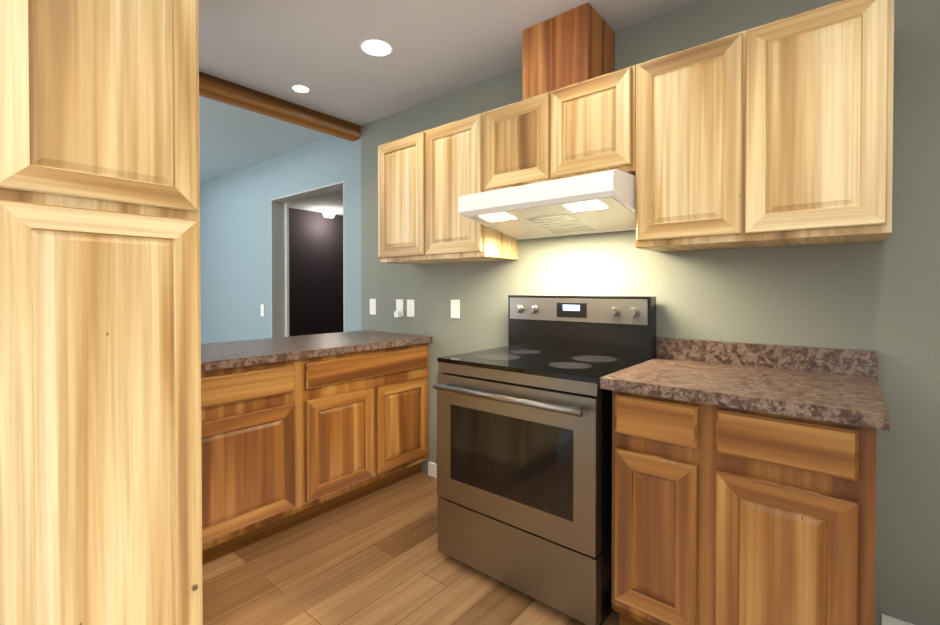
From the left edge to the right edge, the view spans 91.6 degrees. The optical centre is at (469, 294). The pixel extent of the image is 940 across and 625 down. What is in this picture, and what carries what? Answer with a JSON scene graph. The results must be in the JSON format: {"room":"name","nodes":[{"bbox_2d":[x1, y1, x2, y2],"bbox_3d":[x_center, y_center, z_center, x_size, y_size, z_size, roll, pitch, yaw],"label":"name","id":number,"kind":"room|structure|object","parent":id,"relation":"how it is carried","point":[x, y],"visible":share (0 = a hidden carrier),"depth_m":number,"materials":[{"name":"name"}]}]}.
{"room":"kitchen","nodes":[
{"label":"kitchen","id":0,"kind":"room"},
{"bbox_2d":[289,208,343,335],"bbox_3d":[-2.610,-0.091,7.153,0.100,2.460,3.180,1,1,40],"label":"wall","id":1,"kind":"structure","parent":0,"point":[315,272],"depth_m":7.25,"materials":[{"name":"paint"}]},
{"bbox_2d":[202,471,618,624],"bbox_3d":[-1.268,1.207,3.849,9.400,0.060,6.800,1,1,40],"label":"floor","id":2,"kind":"structure","parent":0,"point":[377,557],"depth_m":1.93,"materials":[{"name":"brown wood"}]},
{"bbox_2d":[0,0,202,624],"bbox_3d":[-1.225,0.044,1.444,0.638,2.320,0.474,1,1,40],"label":"pantry cabinet","id":3,"kind":"object","parent":2,"relation":"on","point":[100,430],"visible":1,"depth_m":1.23,"materials":[{"name":"brown wood"}]},
{"bbox_2d":[201,358,304,564],"bbox_3d":[-1.282,0.757,2.265,0.641,0.876,0.599,1,1,40],"label":"base cabinet","id":4,"kind":"object","parent":2,"relation":"on","point":[295,430],"depth_m":2.11,"materials":[{"name":"brown wood"}]},
{"bbox_2d":[201,330,431,369],"bbox_3d":[-1.007,0.294,2.627,0.715,0.038,1.526,1,1,40],"label":"countertop","id":5,"kind":"structure","parent":4,"relation":"on","point":[220,355],"depth_m":2.48,"materials":[{"name":"brown stone"}]},
{"bbox_2d":[305,342,429,520],"bbox_3d":[-0.797,0.751,2.850,0.641,0.876,0.922,1,1,40],"label":"base cabinet","id":6,"kind":"object","parent":2,"relation":"on","point":[367,412],"depth_m":2.60,"materials":[{"name":"brown wood"}]},
{"bbox_2d":[433,295,655,624],"bbox_3d":[0.326,0.602,2.034,0.758,1.190,0.693,1,1,40],"label":"range","id":7,"kind":"object","parent":2,"relation":"on","point":[524,455],"visible":0.96,"depth_m":1.81,"materials":[{"name":"grey metal"}]},
{"bbox_2d":[600,337,889,624],"bbox_3d":[0.940,0.700,1.599,0.744,1.005,0.635,1,1,40],"label":"base cabinet","id":8,"kind":"object","parent":2,"relation":"on","point":[743,483],"visible":1,"depth_m":1.37,"materials":[{"name":"brown wood"}]},
{"bbox_2d":[199,0,698,215],"bbox_3d":[-1.268,-1.313,3.820,9.400,0.060,6.800,1,1,40],"label":"ceiling","id":9,"kind":"structure","parent":0,"point":[277,48],"depth_m":2.42,"materials":[{"name":"paint"}]},
{"bbox_2d":[199,72,360,141],"bbox_3d":[-1.926,-1.214,2.223,0.125,0.099,3.298,1,1,40],"label":"beam","id":10,"kind":"structure","parent":9,"relation":"attached to","point":[228,92],"depth_m":2.94,"materials":[{"name":"brown wood"}]},
{"bbox_2d":[291,84,310,92],"bbox_3d":[-1.042,-1.268,2.814,0.114,0.004,0.114,1,1,40],"label":"recessed light","id":11,"kind":"object","parent":9,"relation":"in","point":[300,88],"visible":1,"depth_m":2.81,"materials":[{"name":"paint"}]},
{"bbox_2d":[322,209,335,217],"bbox_3d":[-2.207,-1.270,7.156,0.220,0.098,0.220,1,1,40],"label":"recessed light","id":12,"kind":"object","parent":9,"relation":"in","point":[328,213],"visible":1,"depth_m":7.09,"materials":[{"name":"beige"}]},
{"bbox_2d":[360,39,392,56],"bbox_3d":[-0.478,-1.263,2.338,0.168,0.004,0.168,1,1,40],"label":"recessed light","id":13,"kind":"object","parent":9,"relation":"in","point":[377,47],"visible":1,"depth_m":2.33,"materials":[{"name":"paint"}]},
{"bbox_2d":[200,0,939,624],"bbox_3d":[-1.233,-0.053,3.877,9.400,2.460,0.110,1,1,40],"label":"wall","id":14,"kind":"structure","parent":0,"point":[883,298],"depth_m":1.94,"materials":[{"name":"green paint"}]},
{"bbox_2d":[261,304,264,315],"bbox_3d":[-2.023,0.150,4.455,0.070,0.116,0.008,1,1,40],"label":"light switch","id":15,"kind":"object","parent":14,"relation":"attached to","point":[262,309],"visible":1,"depth_m":4.44,"materials":[{"name":"plastic"}]},
{"bbox_2d":[271,181,344,337],"bbox_3d":[-1.416,0.104,4.061,1.236,2.140,0.154,1,1,40],"label":"door frame","id":16,"kind":"structure","parent":14,"relation":"attached to","point":[279,266],"depth_m":4.39,"materials":[{"name":"paint"}]},
{"bbox_2d":[370,299,375,314],"bbox_3d":[-0.716,0.087,3.373,0.070,0.116,0.008,1,1,40],"label":"electrical outlet","id":17,"kind":"object","parent":14,"relation":"attached to","point":[372,306],"visible":1,"depth_m":3.37,"materials":[{"name":"plastic"}]},
{"bbox_2d":[396,299,403,315],"bbox_3d":[-0.489,0.089,3.185,0.070,0.116,0.008,1,1,40],"label":"electrical outlet","id":18,"kind":"object","parent":14,"relation":"attached to","point":[399,304],"visible":0.86,"depth_m":3.17,"materials":[{"name":"plastic"}]},
{"bbox_2d":[394,311,400,316],"bbox_3d":[-0.502,0.135,3.170,0.040,0.040,0.030,1,1,40],"label":"plug","id":19,"kind":"object","parent":18,"relation":"attached to","point":[397,313],"visible":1,"depth_m":3.16,"materials":[{"name":"white plastic"}]},
{"bbox_2d":[407,300,414,316],"bbox_3d":[-0.405,0.090,3.115,0.070,0.116,0.008,1,1,40],"label":"electrical outlet","id":20,"kind":"object","parent":14,"relation":"attached to","point":[410,308],"visible":1,"depth_m":3.11,"materials":[{"name":"plastic"}]},
{"bbox_2d":[428,462,436,477],"bbox_3d":[-0.009,1.146,2.797,0.680,0.085,0.013,1,1,40],"label":"baseboard","id":21,"kind":"structure","parent":14,"relation":"attached to","point":[432,469],"depth_m":2.98,"materials":[{"name":"paint"}]},
{"bbox_2d":[378,112,517,264],"bbox_3d":[-0.155,-0.565,2.692,0.833,0.730,0.326,1,1,40],"label":"upper cabinet","id":22,"kind":"object","parent":14,"relation":"attached to","point":[427,178],"visible":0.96,"depth_m":2.53,"materials":[{"name":"brown wood"}]},
{"bbox_2d":[451,300,459,317],"bbox_3d":[-0.092,0.088,2.857,0.070,0.116,0.008,1,1,40],"label":"electrical outlet","id":23,"kind":"object","parent":14,"relation":"attached to","point":[455,308],"visible":1,"depth_m":2.85,"materials":[{"name":"plastic"}]},
{"bbox_2d":[485,65,635,191],"bbox_3d":[0.460,-0.714,2.182,0.758,0.420,0.326,1,1,40],"label":"upper cabinet","id":24,"kind":"object","parent":14,"relation":"attached to","point":[588,126],"visible":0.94,"depth_m":2.01,"materials":[{"name":"brown wood"}]},
{"bbox_2d":[458,169,635,239],"bbox_3d":[0.399,-0.402,2.112,0.754,0.197,0.517,1,1,40],"label":"hood vent","id":25,"kind":"object","parent":24,"relation":"attached to","point":[599,202],"visible":0.92,"depth_m":1.96,"materials":[{"name":"white metal"}]},
{"bbox_2d":[522,3,614,99],"bbox_3d":[0.472,-1.094,2.189,0.335,0.336,0.292,1,1,40],"label":"enclosure","id":26,"kind":"object","parent":14,"relation":"attached to","point":[571,46],"visible":0.64,"depth_m":2.07,"materials":[{"name":"brown wood"}]},
{"bbox_2d":[635,0,893,251],"bbox_3d":[1.046,-0.554,1.698,0.758,0.730,0.326,1,1,40],"label":"upper cabinet","id":27,"kind":"object","parent":14,"relation":"attached to","point":[776,133],"visible":1,"depth_m":1.53,"materials":[{"name":"brown wood"}]},
{"bbox_2d":[881,614,913,624],"bbox_3d":[1.855,1.164,1.254,1.080,0.085,0.013,1,1,40],"label":"baseboard","id":28,"kind":"structure","parent":14,"relation":"attached to","point":[887,620],"depth_m":1.58,"materials":[{"name":"paint"}]}
]}

